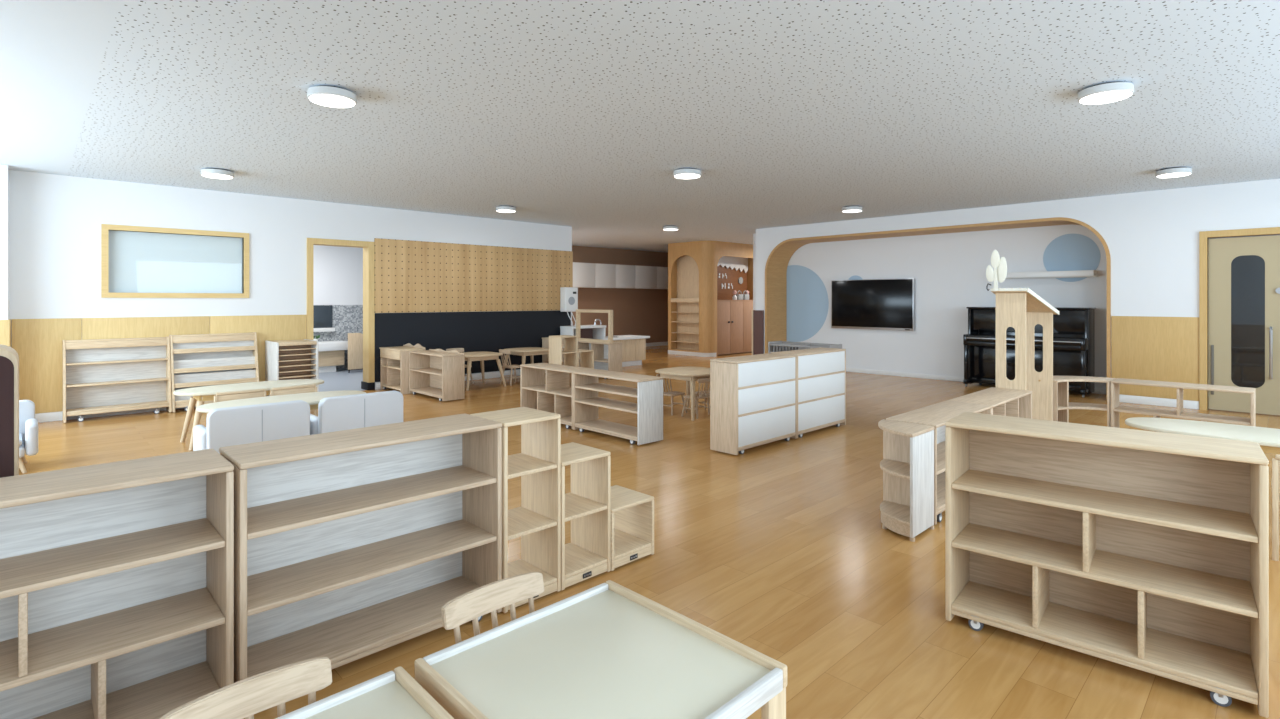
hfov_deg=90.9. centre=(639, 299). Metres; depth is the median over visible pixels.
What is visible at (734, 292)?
toy
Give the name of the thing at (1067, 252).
disc
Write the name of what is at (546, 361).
chair
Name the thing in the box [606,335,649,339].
countertop
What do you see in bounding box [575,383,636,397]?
shelf
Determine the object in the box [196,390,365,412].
table
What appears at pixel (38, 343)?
trim
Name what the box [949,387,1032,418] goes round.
bookshelf
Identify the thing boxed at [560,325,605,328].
countertop
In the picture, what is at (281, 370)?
shelf
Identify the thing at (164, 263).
window
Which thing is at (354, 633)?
shelf
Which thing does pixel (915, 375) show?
baseboard
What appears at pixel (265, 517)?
shelf
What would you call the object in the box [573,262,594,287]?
upper cabinet
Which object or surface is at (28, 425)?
armchair
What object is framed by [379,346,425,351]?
countertop
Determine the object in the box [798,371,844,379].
shelf
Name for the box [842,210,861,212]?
diffuser
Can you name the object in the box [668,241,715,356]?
bookcase
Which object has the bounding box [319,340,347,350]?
countertop
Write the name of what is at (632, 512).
cube shelf
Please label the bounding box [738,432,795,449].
shelf
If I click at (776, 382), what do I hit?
shelf
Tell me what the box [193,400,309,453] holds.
sofa
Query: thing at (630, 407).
shelf
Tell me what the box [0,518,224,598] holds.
shelf
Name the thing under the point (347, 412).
armchair
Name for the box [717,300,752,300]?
countertop
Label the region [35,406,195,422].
baseboard
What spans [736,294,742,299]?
basket
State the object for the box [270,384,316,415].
chair
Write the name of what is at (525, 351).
table
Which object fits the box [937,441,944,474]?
shelf
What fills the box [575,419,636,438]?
shelf
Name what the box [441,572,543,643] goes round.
chair
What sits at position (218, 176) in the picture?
diffuser
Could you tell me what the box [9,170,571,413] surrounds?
wall
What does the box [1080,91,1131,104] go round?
diffuser
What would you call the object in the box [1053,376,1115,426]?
corner shelf
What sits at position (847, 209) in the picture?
ceiling light
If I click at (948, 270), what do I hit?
wall niche
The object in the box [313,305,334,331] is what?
mirror
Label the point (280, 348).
tray
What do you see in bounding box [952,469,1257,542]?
shelf
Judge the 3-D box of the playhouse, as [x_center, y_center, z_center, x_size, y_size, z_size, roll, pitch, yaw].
[3.345,0.460,5.485,1.001,1.740,0.305,0,0,-44]
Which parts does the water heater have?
casing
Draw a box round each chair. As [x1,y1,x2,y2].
[160,657,331,718]
[207,389,265,414]
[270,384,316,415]
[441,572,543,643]
[446,348,473,383]
[499,349,520,385]
[545,344,563,371]
[656,374,686,414]
[681,377,709,418]
[695,382,709,414]
[1271,454,1279,560]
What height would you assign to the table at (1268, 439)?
0.504 m
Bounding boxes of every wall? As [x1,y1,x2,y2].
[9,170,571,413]
[109,245,362,369]
[572,245,667,342]
[756,179,1279,400]
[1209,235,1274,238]
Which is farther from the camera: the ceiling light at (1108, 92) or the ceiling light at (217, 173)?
the ceiling light at (217, 173)
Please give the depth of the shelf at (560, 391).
6.85 m
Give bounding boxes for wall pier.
[0,164,8,319]
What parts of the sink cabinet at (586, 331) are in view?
panel, panel, panel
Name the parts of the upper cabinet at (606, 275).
door, door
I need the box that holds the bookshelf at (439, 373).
[409,349,464,400]
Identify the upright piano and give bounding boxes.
[963,307,1095,397]
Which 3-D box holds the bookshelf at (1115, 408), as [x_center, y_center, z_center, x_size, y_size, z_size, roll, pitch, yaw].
[4.671,1.031,5.451,0.304,0.597,0.930,0,0,-44]
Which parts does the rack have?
panel, rail, rail, panel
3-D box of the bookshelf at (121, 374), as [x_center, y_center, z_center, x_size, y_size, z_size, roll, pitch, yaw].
[-5.926,0.887,7.166,0.940,0.885,0.260,0,0,-44]
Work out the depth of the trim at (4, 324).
6.40 m
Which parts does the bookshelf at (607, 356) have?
panel, panel, panel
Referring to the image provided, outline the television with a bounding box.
[831,278,914,330]
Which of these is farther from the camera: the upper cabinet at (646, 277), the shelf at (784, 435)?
the upper cabinet at (646, 277)
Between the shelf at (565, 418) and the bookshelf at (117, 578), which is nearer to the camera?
the bookshelf at (117, 578)
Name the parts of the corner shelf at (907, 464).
shelf, shelf, panel, panel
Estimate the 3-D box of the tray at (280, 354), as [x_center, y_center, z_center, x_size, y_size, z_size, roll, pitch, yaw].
[-4.450,0.709,8.137,0.440,0.012,0.210,0,0,-44]
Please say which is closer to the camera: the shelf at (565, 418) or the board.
the shelf at (565, 418)
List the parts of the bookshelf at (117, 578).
panel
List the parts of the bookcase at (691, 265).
panel, panel, shelf, shelf, shelf, shelf, panel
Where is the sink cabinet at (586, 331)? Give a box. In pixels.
[560,325,605,339]
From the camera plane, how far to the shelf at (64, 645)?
1.88 m
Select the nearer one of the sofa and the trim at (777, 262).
the sofa
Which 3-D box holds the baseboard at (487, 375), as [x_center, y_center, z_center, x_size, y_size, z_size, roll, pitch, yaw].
[-2.598,1.280,10.586,3.676,0.100,0.019,0,0,-44]
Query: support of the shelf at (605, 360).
attached to the bookshelf at (607, 356)
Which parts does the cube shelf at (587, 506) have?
panel, shelf, shelf, name plate, panel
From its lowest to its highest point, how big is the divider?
0.720 m
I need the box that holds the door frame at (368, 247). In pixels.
[307,238,374,382]
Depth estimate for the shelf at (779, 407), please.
5.63 m
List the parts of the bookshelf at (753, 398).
panel, kick rail, panel, panel, panel, panel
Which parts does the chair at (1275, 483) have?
backrest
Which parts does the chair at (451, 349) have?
rail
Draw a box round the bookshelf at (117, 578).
[0,449,233,718]
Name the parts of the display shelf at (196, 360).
panel, shelf, kick rail, panel, rail, shelf, shelf, shelf, panel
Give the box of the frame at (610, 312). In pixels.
[576,309,612,342]
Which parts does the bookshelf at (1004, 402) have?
panel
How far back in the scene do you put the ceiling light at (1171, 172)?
6.54 m
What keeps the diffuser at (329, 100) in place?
attached to the ceiling light at (324, 95)
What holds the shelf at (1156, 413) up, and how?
attached to the bookshelf at (1115, 408)
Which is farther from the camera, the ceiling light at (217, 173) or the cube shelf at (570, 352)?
the cube shelf at (570, 352)
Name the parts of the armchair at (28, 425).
seat, leg, backrest, arm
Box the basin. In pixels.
[319,340,347,372]
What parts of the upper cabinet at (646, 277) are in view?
door, door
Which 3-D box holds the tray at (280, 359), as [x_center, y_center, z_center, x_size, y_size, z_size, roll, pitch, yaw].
[-4.450,0.779,8.137,0.440,0.012,0.210,0,0,-44]
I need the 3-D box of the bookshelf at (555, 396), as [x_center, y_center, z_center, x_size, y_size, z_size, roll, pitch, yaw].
[-0.899,1.030,6.837,0.324,0.600,0.950,0,0,-44]
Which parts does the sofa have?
arm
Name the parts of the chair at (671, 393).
leg, seat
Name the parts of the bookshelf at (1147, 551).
panel, kick rail, panel, panel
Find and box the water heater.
[560,287,577,325]
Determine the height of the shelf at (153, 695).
0.020 m
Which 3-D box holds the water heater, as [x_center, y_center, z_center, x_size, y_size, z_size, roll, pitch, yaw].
[-1.314,0.132,11.679,0.290,0.714,0.169,0,0,-44]
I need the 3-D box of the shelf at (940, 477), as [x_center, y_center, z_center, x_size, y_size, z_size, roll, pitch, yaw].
[1.983,1.240,4.132,0.955,0.020,0.282,0,0,-44]
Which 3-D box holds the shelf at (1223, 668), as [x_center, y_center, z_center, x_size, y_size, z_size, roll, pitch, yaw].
[1.713,1.260,2.400,0.900,0.020,0.292,0,0,40]
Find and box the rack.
[768,341,841,352]
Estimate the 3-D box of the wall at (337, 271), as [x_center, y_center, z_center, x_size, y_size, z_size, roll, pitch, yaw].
[-6.064,0.030,11.774,6.680,2.600,0.150,0,0,-44]
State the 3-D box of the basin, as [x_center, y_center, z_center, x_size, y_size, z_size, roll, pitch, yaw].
[-5.896,1.055,11.457,1.080,0.550,0.500,0,0,-44]
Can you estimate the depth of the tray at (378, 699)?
1.31 m
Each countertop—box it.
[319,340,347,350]
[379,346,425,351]
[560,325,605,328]
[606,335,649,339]
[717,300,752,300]
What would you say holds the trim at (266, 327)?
attached to the wall at (55, 221)
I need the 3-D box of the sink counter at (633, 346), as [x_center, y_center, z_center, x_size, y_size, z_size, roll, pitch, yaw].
[-0.434,0.856,12.632,1.240,0.948,0.615,0,0,-44]
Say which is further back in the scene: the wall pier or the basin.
the basin
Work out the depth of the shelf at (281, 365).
8.17 m
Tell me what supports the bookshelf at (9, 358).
on the floor
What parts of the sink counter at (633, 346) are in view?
door, door, door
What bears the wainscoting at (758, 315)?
attached to the wall at (1151, 238)
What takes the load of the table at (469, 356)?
on the floor
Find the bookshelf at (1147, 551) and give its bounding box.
[945,412,1268,717]
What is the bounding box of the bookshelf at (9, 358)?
[0,345,18,477]
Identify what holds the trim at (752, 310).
attached to the wall at (1151, 238)
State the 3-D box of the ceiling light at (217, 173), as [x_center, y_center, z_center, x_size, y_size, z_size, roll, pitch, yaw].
[-4.471,-1.333,6.668,0.296,0.073,0.296,0,0,-44]
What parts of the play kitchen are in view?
panel, panel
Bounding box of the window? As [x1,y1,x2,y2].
[101,224,248,297]
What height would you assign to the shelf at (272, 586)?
0.020 m
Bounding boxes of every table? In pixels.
[173,379,323,449]
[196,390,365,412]
[275,666,453,718]
[415,580,786,718]
[461,351,505,390]
[500,347,548,378]
[655,367,709,420]
[1125,417,1279,454]
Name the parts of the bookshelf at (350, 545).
panel, panel, kick rail, panel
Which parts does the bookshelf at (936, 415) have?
panel, panel, panel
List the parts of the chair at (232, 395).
rail, backrest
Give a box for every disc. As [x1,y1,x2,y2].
[787,265,828,341]
[848,275,862,279]
[1043,234,1100,281]
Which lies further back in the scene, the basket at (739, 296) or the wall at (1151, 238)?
the basket at (739, 296)
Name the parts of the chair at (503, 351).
rail, seat, leg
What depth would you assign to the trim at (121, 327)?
7.42 m
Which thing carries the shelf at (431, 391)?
attached to the bookshelf at (439, 373)
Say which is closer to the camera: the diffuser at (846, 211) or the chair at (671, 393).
the chair at (671, 393)
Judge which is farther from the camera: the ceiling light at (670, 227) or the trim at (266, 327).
the ceiling light at (670, 227)
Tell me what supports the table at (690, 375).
on the floor
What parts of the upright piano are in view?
arm, leg, panel, panel, panel, lid, panel, leg, arm, panel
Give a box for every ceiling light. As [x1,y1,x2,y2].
[201,168,233,178]
[307,85,356,107]
[496,206,515,212]
[663,225,678,230]
[673,168,700,178]
[842,206,862,212]
[1078,82,1133,104]
[1155,167,1191,177]
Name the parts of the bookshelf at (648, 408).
panel, kick rail, panel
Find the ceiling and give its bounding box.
[0,0,1279,252]
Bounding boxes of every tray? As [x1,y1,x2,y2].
[279,347,315,350]
[279,353,315,355]
[279,358,315,361]
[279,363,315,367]
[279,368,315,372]
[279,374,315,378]
[306,680,432,718]
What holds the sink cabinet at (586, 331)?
on the floor
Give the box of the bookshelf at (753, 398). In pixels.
[710,353,796,454]
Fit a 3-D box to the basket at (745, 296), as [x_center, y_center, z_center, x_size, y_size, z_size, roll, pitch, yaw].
[2.629,-0.060,15.722,0.180,0.140,0.120,0,0,-44]
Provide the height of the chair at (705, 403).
0.454 m
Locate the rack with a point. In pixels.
(773, 346)
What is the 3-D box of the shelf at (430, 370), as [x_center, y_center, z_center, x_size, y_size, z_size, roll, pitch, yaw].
[-2.787,0.986,8.620,0.304,0.020,0.965,0,0,-44]
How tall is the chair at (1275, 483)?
0.540 m
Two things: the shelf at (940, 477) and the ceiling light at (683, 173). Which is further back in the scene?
the ceiling light at (683, 173)
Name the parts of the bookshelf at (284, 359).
panel, panel, panel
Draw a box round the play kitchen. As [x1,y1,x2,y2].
[379,343,425,393]
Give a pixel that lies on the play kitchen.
(394, 361)
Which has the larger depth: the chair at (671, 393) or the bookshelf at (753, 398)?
the chair at (671, 393)
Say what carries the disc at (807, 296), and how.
attached to the wall niche
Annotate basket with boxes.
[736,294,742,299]
[743,294,748,299]
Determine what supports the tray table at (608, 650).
on the floor
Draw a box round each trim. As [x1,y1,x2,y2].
[0,320,9,345]
[12,318,81,413]
[82,316,209,339]
[210,315,306,381]
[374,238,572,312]
[752,310,752,354]
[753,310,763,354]
[765,217,1110,377]
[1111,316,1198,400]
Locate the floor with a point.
(781, 549)
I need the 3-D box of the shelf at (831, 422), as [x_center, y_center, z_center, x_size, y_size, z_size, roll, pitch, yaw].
[1.730,1.264,6.404,0.900,0.020,0.288,0,0,-44]
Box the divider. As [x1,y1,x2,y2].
[348,333,362,372]
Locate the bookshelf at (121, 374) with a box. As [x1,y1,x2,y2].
[63,336,171,422]
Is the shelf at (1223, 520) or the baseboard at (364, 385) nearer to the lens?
the shelf at (1223, 520)
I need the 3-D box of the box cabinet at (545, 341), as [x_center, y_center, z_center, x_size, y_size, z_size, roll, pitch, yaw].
[-1.537,1.008,11.342,0.352,0.645,0.301,0,0,-44]
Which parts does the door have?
pane, handle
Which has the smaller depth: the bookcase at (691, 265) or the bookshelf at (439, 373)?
the bookshelf at (439, 373)
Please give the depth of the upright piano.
9.06 m
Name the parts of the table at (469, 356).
leg, leg, leg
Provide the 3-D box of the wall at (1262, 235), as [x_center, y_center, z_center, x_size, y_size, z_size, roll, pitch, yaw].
[9.680,-0.020,8.476,0.100,2.700,3.300,0,0,-44]
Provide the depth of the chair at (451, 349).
10.02 m
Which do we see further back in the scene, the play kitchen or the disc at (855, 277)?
the disc at (855, 277)
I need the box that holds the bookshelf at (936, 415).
[886,400,991,524]
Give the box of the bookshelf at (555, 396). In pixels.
[520,363,593,428]
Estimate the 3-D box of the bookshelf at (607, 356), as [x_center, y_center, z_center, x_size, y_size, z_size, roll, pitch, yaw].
[-0.719,1.030,10.869,0.304,0.600,0.890,0,0,-44]
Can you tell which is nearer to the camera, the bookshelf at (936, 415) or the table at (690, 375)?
the bookshelf at (936, 415)
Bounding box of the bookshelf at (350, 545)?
[219,414,501,682]
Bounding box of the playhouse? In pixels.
[986,250,1058,420]
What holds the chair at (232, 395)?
on the floor
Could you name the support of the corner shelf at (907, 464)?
on the floor
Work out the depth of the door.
7.39 m
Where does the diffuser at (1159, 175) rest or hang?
attached to the ceiling light at (1171, 172)
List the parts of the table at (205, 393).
leg, leg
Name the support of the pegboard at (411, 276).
attached to the wall at (55, 221)
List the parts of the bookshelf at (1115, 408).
panel, panel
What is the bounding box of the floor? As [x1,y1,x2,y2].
[19,345,1279,718]
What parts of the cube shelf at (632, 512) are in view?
panel, shelf, panel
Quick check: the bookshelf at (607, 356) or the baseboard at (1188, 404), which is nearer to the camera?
the baseboard at (1188, 404)
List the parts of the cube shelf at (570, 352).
panel, shelf, panel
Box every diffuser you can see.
[202,174,232,178]
[309,94,354,107]
[497,210,514,212]
[674,174,699,178]
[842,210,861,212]
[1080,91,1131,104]
[1157,173,1190,177]
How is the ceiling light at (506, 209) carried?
attached to the ceiling
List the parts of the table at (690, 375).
leg, leg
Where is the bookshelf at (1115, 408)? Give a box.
[1110,378,1255,427]
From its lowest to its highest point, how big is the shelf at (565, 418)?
0.020 m
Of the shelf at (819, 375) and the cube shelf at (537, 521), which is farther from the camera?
the shelf at (819, 375)
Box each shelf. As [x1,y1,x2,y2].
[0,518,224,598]
[0,587,224,691]
[33,661,219,718]
[169,332,258,411]
[247,465,495,539]
[247,519,495,615]
[247,576,479,677]
[381,365,399,369]
[381,384,399,389]
[410,367,441,375]
[410,387,441,396]
[470,407,560,612]
[522,384,571,397]
[549,335,577,388]
[551,412,571,423]
[561,442,610,589]
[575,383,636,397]
[575,397,636,413]
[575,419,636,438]
[578,349,593,368]
[579,358,607,362]
[611,485,653,570]
[738,378,795,389]
[738,403,795,416]
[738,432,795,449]
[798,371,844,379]
[798,393,844,404]
[798,419,844,432]
[878,419,933,541]
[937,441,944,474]
[937,471,944,510]
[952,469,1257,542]
[952,523,1257,617]
[952,581,1257,698]
[1005,270,1096,278]
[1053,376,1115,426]
[1114,405,1249,424]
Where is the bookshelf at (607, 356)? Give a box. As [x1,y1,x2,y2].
[578,341,621,378]
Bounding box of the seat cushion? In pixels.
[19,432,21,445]
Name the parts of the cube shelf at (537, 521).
panel, shelf, shelf, shelf, panel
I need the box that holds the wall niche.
[753,224,1106,388]
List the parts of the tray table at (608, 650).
leg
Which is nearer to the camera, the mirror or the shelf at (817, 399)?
the shelf at (817, 399)
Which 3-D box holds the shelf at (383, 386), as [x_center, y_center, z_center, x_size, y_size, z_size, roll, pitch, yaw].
[-3.469,1.269,9.185,0.336,0.018,0.679,0,0,-44]
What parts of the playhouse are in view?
roof trim, post, post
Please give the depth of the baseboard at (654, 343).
18.08 m
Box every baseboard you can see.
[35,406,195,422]
[361,381,374,389]
[375,370,545,389]
[646,342,667,346]
[846,368,1106,393]
[1119,394,1198,408]
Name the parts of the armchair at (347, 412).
arm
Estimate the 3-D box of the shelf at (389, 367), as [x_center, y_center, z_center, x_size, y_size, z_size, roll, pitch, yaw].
[-3.469,0.979,9.185,0.336,0.018,0.679,0,0,-44]
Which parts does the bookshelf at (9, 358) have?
felt panel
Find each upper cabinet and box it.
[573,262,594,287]
[595,263,634,288]
[628,265,667,288]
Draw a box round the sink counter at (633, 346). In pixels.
[594,319,649,366]
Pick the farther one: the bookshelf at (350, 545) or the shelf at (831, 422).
the shelf at (831, 422)
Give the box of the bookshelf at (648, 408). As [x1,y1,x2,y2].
[573,369,662,444]
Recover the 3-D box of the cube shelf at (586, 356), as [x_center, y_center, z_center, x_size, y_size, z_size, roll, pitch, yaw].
[-0.880,1.033,9.217,0.296,0.582,0.299,0,0,-44]
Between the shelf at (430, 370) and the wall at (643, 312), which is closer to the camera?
the shelf at (430, 370)
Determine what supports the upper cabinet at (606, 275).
attached to the wall at (643, 312)
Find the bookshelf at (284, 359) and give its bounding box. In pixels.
[265,339,318,395]
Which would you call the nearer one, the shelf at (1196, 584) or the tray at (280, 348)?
the shelf at (1196, 584)
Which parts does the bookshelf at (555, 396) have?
panel, panel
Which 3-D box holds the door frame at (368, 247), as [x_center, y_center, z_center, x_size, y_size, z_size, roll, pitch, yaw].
[-4.321,0.240,9.052,0.915,2.180,0.225,0,0,-44]
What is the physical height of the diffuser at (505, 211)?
0.007 m
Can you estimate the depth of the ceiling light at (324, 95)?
4.07 m
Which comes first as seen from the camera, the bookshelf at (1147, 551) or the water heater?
the bookshelf at (1147, 551)
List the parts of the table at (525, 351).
leg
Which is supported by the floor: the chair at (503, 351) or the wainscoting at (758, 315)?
the chair at (503, 351)
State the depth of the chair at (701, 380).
7.11 m
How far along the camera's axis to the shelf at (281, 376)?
8.15 m
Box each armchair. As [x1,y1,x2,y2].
[19,400,37,473]
[310,391,402,434]
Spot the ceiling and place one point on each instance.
(581, 115)
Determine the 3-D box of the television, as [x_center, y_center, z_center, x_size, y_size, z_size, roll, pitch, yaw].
[4.135,0.087,11.264,0.078,0.895,1.530,0,0,-44]
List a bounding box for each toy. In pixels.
[732,290,736,299]
[736,290,742,299]
[743,290,748,299]
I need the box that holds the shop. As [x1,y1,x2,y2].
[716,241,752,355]
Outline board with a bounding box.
[375,311,570,381]
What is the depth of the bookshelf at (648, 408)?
6.05 m
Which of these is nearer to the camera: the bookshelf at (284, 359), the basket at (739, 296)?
the bookshelf at (284, 359)
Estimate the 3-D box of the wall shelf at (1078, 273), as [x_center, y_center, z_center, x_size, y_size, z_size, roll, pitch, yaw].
[5.968,-0.362,9.266,0.215,0.095,1.200,0,0,-44]
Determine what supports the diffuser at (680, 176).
attached to the ceiling light at (683, 173)
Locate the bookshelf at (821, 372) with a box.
[771,347,845,437]
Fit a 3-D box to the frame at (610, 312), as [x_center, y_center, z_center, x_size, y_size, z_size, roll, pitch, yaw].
[-0.789,0.452,10.801,0.060,0.555,0.920,0,0,-44]
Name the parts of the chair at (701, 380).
leg, seat, leg, rail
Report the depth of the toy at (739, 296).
15.55 m
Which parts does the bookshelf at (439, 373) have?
panel, kick rail, panel, panel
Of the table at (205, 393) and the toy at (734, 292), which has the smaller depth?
the table at (205, 393)
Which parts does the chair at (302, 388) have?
rail, backrest, leg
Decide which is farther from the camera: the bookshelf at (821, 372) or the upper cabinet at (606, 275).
the upper cabinet at (606, 275)
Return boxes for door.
[1199,227,1279,414]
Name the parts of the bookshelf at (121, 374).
panel, rail, shelf, shelf, shelf, kick rail, panel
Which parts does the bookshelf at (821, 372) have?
panel, kick rail, panel, panel, panel, panel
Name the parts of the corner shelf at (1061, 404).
panel, shelf, panel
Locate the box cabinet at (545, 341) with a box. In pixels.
[542,337,563,364]
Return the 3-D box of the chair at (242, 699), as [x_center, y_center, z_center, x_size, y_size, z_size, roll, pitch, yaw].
[-0.693,1.055,1.178,0.320,0.554,0.337,0,0,-44]
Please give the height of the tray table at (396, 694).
0.503 m

